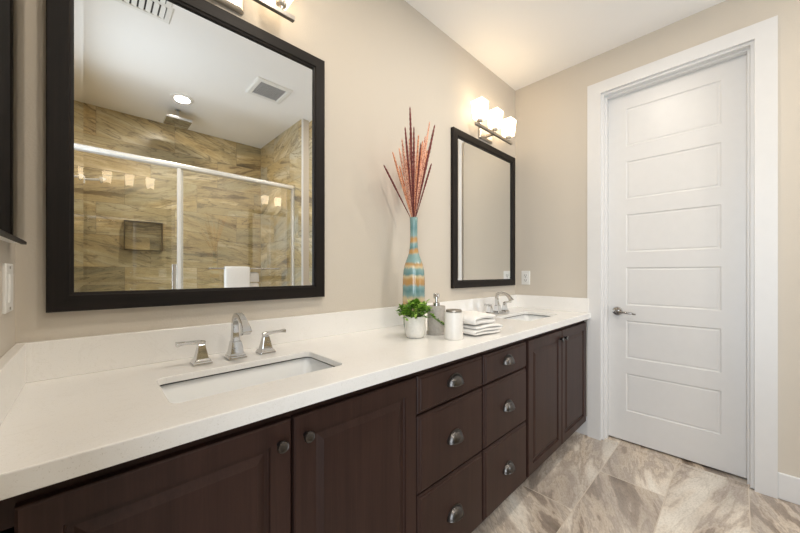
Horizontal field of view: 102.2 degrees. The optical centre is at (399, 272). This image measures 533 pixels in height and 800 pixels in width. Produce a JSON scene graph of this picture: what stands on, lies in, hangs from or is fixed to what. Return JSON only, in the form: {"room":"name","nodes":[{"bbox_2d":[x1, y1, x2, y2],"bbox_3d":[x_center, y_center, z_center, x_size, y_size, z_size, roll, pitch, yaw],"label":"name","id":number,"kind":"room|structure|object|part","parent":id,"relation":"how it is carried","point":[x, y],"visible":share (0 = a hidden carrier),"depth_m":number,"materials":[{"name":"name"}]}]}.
{"room":"bathroom","nodes":[
{"label":"bathroom","id":0,"kind":"room"},
{"bbox_2d":[0,240,14,357],"bbox_3d":[0.194,-0.184,-0.485,0.100,2.740,3.600,0,0,-44],"label":"wall","id":1,"kind":"structure","parent":0,"point":[7,250],"depth_m":0.77,"materials":[{"name":"beige paint"}]},
{"bbox_2d":[2,263,12,313],"bbox_3d":[-0.924,0.036,0.763,0.009,0.115,0.094,0,0,-44],"label":"light switch","id":2,"kind":"object","parent":1,"relation":"attached to","point":[7,269],"visible":1,"depth_m":0.74,"materials":[{"name":"white plastic"}]},
{"bbox_2d":[0,0,26,244],"bbox_3d":[-0.704,-0.541,0.548,0.028,0.942,0.695,0,0,-44],"label":"mirror","id":3,"kind":"object","parent":1,"relation":"attached to","point":[12,12],"visible":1,"depth_m":0.67,"materials":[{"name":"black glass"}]},
{"bbox_3d":[-0.697,-0.073,0.554,0.008,0.007,0.695,0,0,-44],"label":"rail","id":4,"kind":"part","parent":3,"relation":"part of","materials":[{"name":"black wood"}]},
{"bbox_2d":[15,0,514,343],"bbox_3d":[-0.005,-0.184,1.883,3.045,2.740,0.100,0,0,-44],"label":"wall","id":5,"kind":"structure","parent":0,"point":[383,59],"depth_m":1.62,"materials":[{"name":"beige paint"}]},
{"bbox_2d":[46,0,324,312],"bbox_3d":[-0.656,-0.424,1.175,0.853,1.066,0.024,0,0,-44],"label":"wall mirror","id":6,"kind":"object","parent":5,"relation":"attached to","point":[185,139],"visible":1,"depth_m":1.09,"materials":[{"name":"clear glass"}]},
{"bbox_2d":[214,0,294,22],"bbox_3d":[-0.622,-1.083,1.135,0.506,0.191,0.130,0,0,-44],"label":"vanity light","id":7,"kind":"object","parent":5,"relation":"attached to","point":[278,7],"visible":1,"depth_m":1.23,"materials":[{"name":"white glass"}]},
{"bbox_3d":[-0.463,-1.117,1.258,0.088,0.125,0.088,0,0,-44],"label":"lamp shade","id":8,"kind":"part","parent":7,"relation":"part of","materials":[{"name":"white glass"}]},
{"bbox_2d":[16,294,516,382],"bbox_3d":[-0.006,0.238,1.798,2.763,0.105,0.020,0,0,-44],"label":"backsplash","id":9,"kind":"structure","parent":5,"relation":"attached to","point":[57,358],"depth_m":1.08,"materials":[{"name":"white stone"}]},
{"bbox_2d":[451,127,514,288],"bbox_3d":[0.652,-0.428,2.425,0.853,1.066,0.024,0,0,-44],"label":"wall mirror","id":10,"kind":"object","parent":5,"relation":"attached to","point":[482,175],"visible":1,"depth_m":2.36,"materials":[{"name":"clear glass"}]},
{"bbox_2d":[471,97,515,144],"bbox_3d":[0.680,-1.083,2.379,0.506,0.191,0.130,0,0,-44],"label":"vanity light","id":11,"kind":"object","parent":5,"relation":"attached to","point":[479,106],"visible":1,"depth_m":2.34,"materials":[{"name":"white glass"}]},
{"bbox_3d":[0.550,-1.117,2.225,0.088,0.125,0.088,0,0,-44],"label":"lamp shade","id":12,"kind":"part","parent":11,"relation":"part of","materials":[{"name":"white glass"}]},
{"bbox_3d":[0.694,-1.117,2.364,0.088,0.125,0.088,0,0,-44],"label":"lamp shade","id":13,"kind":"part","parent":11,"relation":"part of","materials":[{"name":"white glass"}]},
{"bbox_3d":[0.839,-1.117,2.502,0.088,0.125,0.088,0,0,-44],"label":"lamp shade","id":14,"kind":"part","parent":11,"relation":"part of","materials":[{"name":"white glass"}]},
{"bbox_2d":[405,0,725,90],"bbox_3d":[1.291,-1.604,0.563,3.095,0.100,3.800,0,0,-44],"label":"ceiling","id":15,"kind":"structure","parent":0,"point":[523,43],"depth_m":2.04,"materials":[{"name":"paint"}]},
{"bbox_2d":[472,432,799,532],"bbox_3d":[1.291,1.236,0.563,3.095,0.100,3.800,0,0,-44],"label":"floor","id":16,"kind":"structure","parent":0,"point":[588,484],"depth_m":1.67,"materials":[{"name":"beige tile"}]},
{"bbox_2d":[0,373,415,532],"bbox_3d":[-0.466,0.749,0.970,0.953,0.874,0.574,0,0,-44],"label":"base cabinet","id":17,"kind":"object","parent":16,"relation":"on","point":[346,463],"visible":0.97,"depth_m":0.76,"materials":[{"name":"brown wood"}]},
{"bbox_3d":[-0.434,0.719,0.650,0.442,0.718,0.020,0,0,-44],"label":"door","id":18,"kind":"part","parent":17,"relation":"part of","materials":[{"name":"brown wood"}]},
{"bbox_3d":[-0.281,0.411,0.766,0.028,0.028,0.024,0,0,-44],"label":"knob","id":19,"kind":"part","parent":17,"relation":"part of","materials":[{"name":"grey metal"}]},
{"bbox_2d":[0,294,589,500],"bbox_3d":[0.187,0.258,1.596,2.763,0.144,0.579,0,0,-44],"label":"countertop","id":20,"kind":"structure","parent":17,"relation":"on","point":[70,408],"depth_m":0.88,"materials":[{"name":"white stone"}]},
{"bbox_2d":[175,313,285,365],"bbox_3d":[-0.532,0.213,1.074,0.344,0.156,0.146,0,0,-44],"label":"faucet","id":21,"kind":"object","parent":20,"relation":"on","point":[235,351],"visible":1,"depth_m":1.08,"materials":[{"name":"silver metal"}]},
{"bbox_3d":[-0.656,0.221,1.013,0.021,0.018,0.083,0,0,41],"label":"lever","id":22,"kind":"part","parent":21,"relation":"part of","materials":[{"name":"silver metal"}]},
{"bbox_3d":[-0.636,0.260,1.035,0.054,0.062,0.054,0,0,-44],"label":"handle","id":23,"kind":"part","parent":21,"relation":"part of","materials":[{"name":"silver metal"}]},
{"bbox_3d":[-0.532,0.213,1.074,0.058,0.156,0.146,0,0,-44],"label":"spout","id":24,"kind":"part","parent":21,"relation":"part of","materials":[{"name":"silver metal"}]},
{"bbox_3d":[-0.489,0.260,1.176,0.054,0.062,0.054,0,0,-44],"label":"handle","id":25,"kind":"part","parent":21,"relation":"part of","materials":[{"name":"silver metal"}]},
{"bbox_3d":[-0.466,0.221,1.194,0.083,0.018,0.021,0,0,-38],"label":"lever","id":26,"kind":"part","parent":21,"relation":"part of","materials":[{"name":"silver metal"}]},
{"bbox_2d":[160,357,335,402],"bbox_3d":[-0.422,0.386,0.955,0.514,0.150,0.298,0,0,-44],"label":"sink","id":27,"kind":"object","parent":20,"relation":"in","point":[190,389],"visible":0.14,"depth_m":1.03,"materials":[{"name":"white ceramic"}]},
{"bbox_2d":[403,217,424,326],"bbox_3d":[0.073,0.001,1.702,0.118,0.580,0.119,0,0,-14],"label":"vase","id":28,"kind":"object","parent":20,"relation":"on","point":[413,272],"visible":0.8,"depth_m":1.66,"materials":[{"name":"ceramic"}]},
{"bbox_2d":[384,165,409,215],"bbox_3d":[-0.013,-0.200,1.671,0.152,0.700,0.011,0,0,-21],"label":"stem","id":29,"kind":"object","parent":28,"relation":"in","point":[386,170],"visible":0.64,"depth_m":1.66,"materials":[{"name":"brown plant"}]},
{"bbox_2d":[392,152,411,216],"bbox_3d":[0.014,-0.219,1.632,0.011,0.740,0.156,0,0,41],"label":"stem","id":30,"kind":"object","parent":28,"relation":"in","point":[396,165],"visible":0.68,"depth_m":1.61,"materials":[{"name":"brown plant"}]},
{"bbox_2d":[399,166,410,211],"bbox_3d":[0.031,-0.218,1.738,0.012,0.737,0.096,0,0,-44],"label":"stem","id":31,"kind":"object","parent":28,"relation":"in","point":[399,166],"visible":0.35,"depth_m":1.74,"materials":[{"name":"plant"}]},
{"bbox_2d":[399,148,411,214],"bbox_3d":[0.031,-0.243,1.671,0.091,0.787,0.012,0,0,-34],"label":"stem","id":32,"kind":"object","parent":28,"relation":"in","point":[401,160],"visible":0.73,"depth_m":1.66,"materials":[{"name":"plant"}]},
{"bbox_2d":[401,140,412,216],"bbox_3d":[0.039,-0.256,1.646,0.013,0.813,0.115,0,0,33],"label":"stem","id":33,"kind":"object","parent":28,"relation":"in","point":[404,157],"visible":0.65,"depth_m":1.63,"materials":[{"name":"orange plant"}]},
{"bbox_2d":[405,128,412,213],"bbox_3d":[0.047,-0.277,1.625,0.012,0.855,0.144,0,0,18],"label":"stem","id":34,"kind":"object","parent":28,"relation":"in","point":[406,142],"visible":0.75,"depth_m":1.61,"materials":[{"name":"brown plant"}]},
{"bbox_2d":[409,108,412,203],"bbox_3d":[0.060,-0.327,1.629,0.014,0.954,0.135,0,0,10],"label":"stem","id":35,"kind":"object","parent":28,"relation":"in","point":[410,123],"visible":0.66,"depth_m":1.61,"materials":[{"name":"brown plant"}]},
{"bbox_2d":[409,139,412,204],"bbox_3d":[0.060,-0.260,1.656,0.013,0.822,0.084,0,0,21],"label":"stem","id":36,"kind":"object","parent":28,"relation":"in","point":[409,139],"visible":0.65,"depth_m":1.64,"materials":[{"name":"brown plant"}]},
{"bbox_2d":[413,127,414,216],"bbox_3d":[0.069,-0.269,1.607,0.011,0.840,0.167,0,0,3],"label":"stem","id":37,"kind":"object","parent":28,"relation":"in","point":[413,127],"visible":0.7,"depth_m":1.58,"materials":[{"name":"brown plant"}]},
{"bbox_2d":[414,135,418,211],"bbox_3d":[0.085,-0.276,1.671,0.013,0.853,0.061,0,0,-19],"label":"stem","id":38,"kind":"object","parent":28,"relation":"in","point":[417,152],"visible":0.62,"depth_m":1.66,"materials":[{"name":"orange plant"}]},
{"bbox_2d":[414,143,420,216],"bbox_3d":[0.087,-0.231,1.605,0.010,0.763,0.169,0,0,-7],"label":"stem","id":39,"kind":"object","parent":28,"relation":"in","point":[420,143],"visible":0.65,"depth_m":1.58,"materials":[{"name":"plant"}]},
{"bbox_2d":[415,165,420,211],"bbox_3d":[0.094,-0.210,1.704,0.039,0.721,0.010,0,0,-14],"label":"stem","id":40,"kind":"object","parent":28,"relation":"in","point":[420,165],"visible":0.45,"depth_m":1.70,"materials":[{"name":"plant"}]},
{"bbox_2d":[415,158,424,214],"bbox_3d":[0.103,-0.220,1.680,0.066,0.742,0.011,0,0,35],"label":"stem","id":41,"kind":"object","parent":28,"relation":"in","point":[424,158],"visible":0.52,"depth_m":1.67,"materials":[{"name":"plant"}]},
{"bbox_2d":[417,136,425,198],"bbox_3d":[0.109,-0.305,1.750,0.013,0.911,0.111,0,0,37],"label":"stem","id":42,"kind":"object","parent":28,"relation":"in","point":[422,157],"visible":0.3,"depth_m":1.77,"materials":[{"name":"plant"}]},
{"bbox_2d":[420,141,422,164],"bbox_3d":[0.103,-0.301,1.776,0.013,0.903,0.146,0,0,21],"label":"stem","id":43,"kind":"object","parent":28,"relation":"in","point":[422,141],"visible":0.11,"depth_m":1.82,"materials":[{"name":"plant"}]},
{"bbox_2d":[416,163,431,215],"bbox_3d":[0.119,-0.197,1.651,0.011,0.696,0.115,0,0,-44],"label":"stem","id":44,"kind":"object","parent":28,"relation":"in","point":[431,163],"visible":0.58,"depth_m":1.64,"materials":[{"name":"plant"}]},
{"bbox_2d":[415,125,434,216],"bbox_3d":[0.128,-0.300,1.669,0.117,0.902,0.014,0,0,30],"label":"stem","id":45,"kind":"object","parent":28,"relation":"in","point":[432,135],"visible":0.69,"depth_m":1.66,"materials":[{"name":"plant"}]},
{"bbox_2d":[422,122,429,167],"bbox_3d":[0.124,-0.361,1.787,0.014,1.022,0.185,0,0,32],"label":"stem","id":46,"kind":"object","parent":28,"relation":"in","point":[426,141],"visible":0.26,"depth_m":1.83,"materials":[{"name":"plant"}]},
{"bbox_2d":[395,298,444,338],"bbox_3d":[0.068,0.202,1.444,0.197,0.178,0.220,0,0,-44],"label":"potted plant","id":47,"kind":"object","parent":20,"relation":"on","point":[415,326],"visible":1,"depth_m":1.42,"materials":[{"name":"green plant"}]},
{"bbox_3d":[0.068,0.243,1.453,0.093,0.096,0.093,0,0,-44],"label":"pot","id":48,"kind":"part","parent":47,"relation":"part of","materials":[{"name":"white ceramic"}]},
{"bbox_2d":[427,293,444,335],"bbox_3d":[0.173,0.194,1.534,0.093,0.193,0.093,0,0,-44],"label":"soap dispenser","id":49,"kind":"object","parent":20,"relation":"on","point":[434,328],"visible":0.88,"depth_m":1.50,"materials":[{"name":"grey concrete"}]},
{"bbox_2d":[444,309,462,339],"bbox_3d":[0.237,0.226,1.423,0.081,0.128,0.081,0,0,-44],"label":"canister","id":50,"kind":"object","parent":20,"relation":"on","point":[453,318],"visible":1,"depth_m":1.39,"materials":[{"name":"white ceramic"}]},
{"bbox_3d":[0.237,0.167,1.423,0.069,0.010,0.069,0,0,-44],"label":"lid","id":51,"kind":"part","parent":50,"relation":"part of","materials":[{"name":"grey metal"}]},
{"bbox_2d":[463,323,502,334],"bbox_3d":[0.369,0.265,1.567,0.208,0.046,0.165,0,0,-36],"label":"folded towel","id":52,"kind":"object","parent":20,"relation":"on","point":[479,329],"visible":0.62,"depth_m":1.50,"materials":[{"name":"white fabric"}]},
{"bbox_2d":[462,311,495,324],"bbox_3d":[0.349,0.214,1.559,0.179,0.058,0.154,0,0,-41],"label":"folded towel","id":53,"kind":"object","parent":52,"relation":"on","point":[469,317],"visible":0.84,"depth_m":1.50,"materials":[{"name":"white fabric"}]},
{"bbox_2d":[484,292,513,314],"bbox_3d":[0.728,0.213,2.278,0.344,0.156,0.146,0,0,-44],"label":"faucet","id":54,"kind":"object","parent":20,"relation":"on","point":[497,308],"visible":0.91,"depth_m":2.29,"materials":[{"name":"silver metal"}]},
{"bbox_3d":[0.624,0.260,2.239,0.054,0.062,0.054,0,0,-44],"label":"handle","id":55,"kind":"part","parent":54,"relation":"part of","materials":[{"name":"silver metal"}]},
{"bbox_3d":[0.728,0.213,2.278,0.058,0.156,0.146,0,0,-44],"label":"spout","id":56,"kind":"part","parent":54,"relation":"part of","materials":[{"name":"silver metal"}]},
{"bbox_3d":[0.771,0.260,2.380,0.054,0.062,0.054,0,0,-44],"label":"handle","id":57,"kind":"part","parent":54,"relation":"part of","materials":[{"name":"silver metal"}]},
{"bbox_2d":[506,314,549,320],"bbox_3d":[0.863,0.386,2.183,0.514,0.150,0.298,0,0,-44],"label":"sink","id":58,"kind":"object","parent":20,"relation":"in","point":[526,317],"visible":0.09,"depth_m":2.38,"materials":[{"name":"white ceramic"}]},
{"bbox_3d":[-0.231,0.411,0.813,0.028,0.028,0.024,0,0,-44],"label":"knob","id":59,"kind":"part","parent":17,"relation":"part of","materials":[{"name":"grey metal"}]},
{"bbox_3d":[-0.109,0.719,0.961,0.442,0.718,0.020,0,0,-44],"label":"door","id":60,"kind":"part","parent":17,"relation":"part of","materials":[{"name":"brown wood"}]},
{"bbox_2d":[413,353,481,532],"bbox_3d":[0.033,0.749,1.443,0.419,0.874,0.579,0,0,-44],"label":"base cabinet","id":61,"kind":"object","parent":16,"relation":"on","point":[449,394],"visible":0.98,"depth_m":1.23,"materials":[{"name":"brown wood"}]},
{"bbox_3d":[0.206,0.426,1.262,0.407,0.132,0.020,0,0,-44],"label":"drawer","id":62,"kind":"part","parent":61,"relation":"part of","materials":[{"name":"brown wood"}]},
{"bbox_3d":[0.206,0.636,1.262,0.407,0.272,0.020,0,0,-44],"label":"drawer","id":63,"kind":"part","parent":61,"relation":"part of","materials":[{"name":"brown wood"}]},
{"bbox_3d":[0.206,0.929,1.262,0.407,0.303,0.020,0,0,-44],"label":"drawer","id":64,"kind":"part","parent":61,"relation":"part of","materials":[{"name":"brown wood"}]},
{"bbox_3d":[0.223,0.411,1.244,0.096,0.042,0.030,0,0,-44],"label":"cup pull","id":65,"kind":"part","parent":61,"relation":"part of","materials":[{"name":"grey metal"}]},
{"bbox_3d":[0.223,0.629,1.244,0.096,0.042,0.030,0,0,-44],"label":"cup pull","id":66,"kind":"part","parent":61,"relation":"part of","materials":[{"name":"grey metal"}]},
{"bbox_3d":[0.223,0.922,1.244,0.096,0.042,0.030,0,0,-44],"label":"cup pull","id":67,"kind":"part","parent":61,"relation":"part of","materials":[{"name":"grey metal"}]},
{"bbox_2d":[471,339,525,532],"bbox_3d":[0.336,0.749,1.733,0.418,0.874,0.579,0,0,-44],"label":"base cabinet","id":68,"kind":"object","parent":16,"relation":"on","point":[503,451],"visible":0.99,"depth_m":1.51,"materials":[{"name":"brown wood"}]},
{"bbox_3d":[0.509,0.426,1.552,0.406,0.132,0.020,0,0,-44],"label":"drawer","id":69,"kind":"part","parent":68,"relation":"part of","materials":[{"name":"brown wood"}]},
{"bbox_3d":[0.509,0.636,1.552,0.406,0.272,0.020,0,0,-44],"label":"drawer","id":70,"kind":"part","parent":68,"relation":"part of","materials":[{"name":"brown wood"}]},
{"bbox_3d":[0.509,0.929,1.552,0.406,0.303,0.020,0,0,-44],"label":"drawer","id":71,"kind":"part","parent":68,"relation":"part of","materials":[{"name":"brown wood"}]},
{"bbox_3d":[0.526,0.411,1.534,0.096,0.042,0.030,0,0,-44],"label":"cup pull","id":72,"kind":"part","parent":68,"relation":"part of","materials":[{"name":"grey metal"}]},
{"bbox_3d":[0.526,0.629,1.534,0.096,0.042,0.030,0,0,-44],"label":"cup pull","id":73,"kind":"part","parent":68,"relation":"part of","materials":[{"name":"grey metal"}]},
{"bbox_3d":[0.526,0.922,1.534,0.096,0.042,0.030,0,0,-44],"label":"cup pull","id":74,"kind":"part","parent":68,"relation":"part of","materials":[{"name":"grey metal"}]},
{"bbox_2d":[513,320,585,491],"bbox_3d":[0.836,0.749,2.213,0.966,0.874,0.574,0,0,-44],"label":"base cabinet","id":75,"kind":"object","parent":16,"relation":"on","point":[555,367],"visible":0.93,"depth_m":1.93,"materials":[{"name":"brown wood"}]},
{"bbox_3d":[0.836,0.719,1.864,0.461,0.718,0.020,0,0,-44],"label":"door","id":76,"kind":"part","parent":75,"relation":"part of","materials":[{"name":"brown wood"}]},
{"bbox_3d":[1.175,0.719,2.188,0.461,0.718,0.020,0,0,-44],"label":"door","id":77,"kind":"part","parent":75,"relation":"part of","materials":[{"name":"brown wood"}]},
{"bbox_2d":[601,435,752,488],"bbox_3d":[1.728,1.185,2.071,0.120,0.005,0.732,0,0,-44],"label":"threshold","id":78,"kind":"object","parent":16,"relation":"on","point":[708,470],"visible":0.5,"depth_m":2.02,"materials":[{"name":"beige stone"}]},
{"bbox_2d":[515,0,799,477],"bbox_3d":[2.273,-0.184,1.501,0.120,2.740,3.600,0,0,-44],"label":"wall","id":79,"kind":"structure","parent":0,"point":[551,111],"depth_m":2.37,"materials":[{"name":"beige paint"}]},
{"bbox_2d":[521,271,529,284],"bbox_3d":[1.046,0.043,2.691,0.009,0.115,0.072,0,0,-44],"label":"power outlet","id":80,"kind":"object","parent":79,"relation":"attached to","point":[525,275],"visible":1,"depth_m":2.69,"materials":[{"name":"white plastic"}]},
{"bbox_2d":[609,54,746,477],"bbox_3d":[1.733,-0.038,2.073,0.101,2.420,0.695,0,0,-44],"label":"door","id":81,"kind":"structure","parent":79,"relation":"in","point":[678,145],"depth_m":2.04,"materials":[{"name":"white paint"}]},
{"bbox_3d":[1.525,0.272,2.273,0.045,0.062,0.062,0,0,-44],"label":"handle","id":82,"kind":"part","parent":81,"relation":"part of","materials":[{"name":"silver metal"}]},
{"bbox_3d":[1.542,0.275,2.215,0.022,0.025,0.121,0,0,-44],"label":"lever","id":83,"kind":"part","parent":81,"relation":"part of","materials":[{"name":"metal"}]},
{"bbox_2d":[587,15,777,498],"bbox_3d":[1.719,-0.082,2.066,0.140,2.535,0.899,0,0,-44],"label":"trim","id":84,"kind":"structure","parent":79,"relation":"attached to","point":[759,41],"depth_m":1.79,"materials":[{"name":"white paint"}]},
{"bbox_2d":[575,416,799,504],"bbox_3d":[2.388,1.117,1.283,0.014,0.137,3.125,0,0,-44],"label":"baseboard","id":85,"kind":"structure","parent":79,"relation":"attached to","point":[788,485],"depth_m":1.67,"materials":[{"name":"white paint"}]}
]}

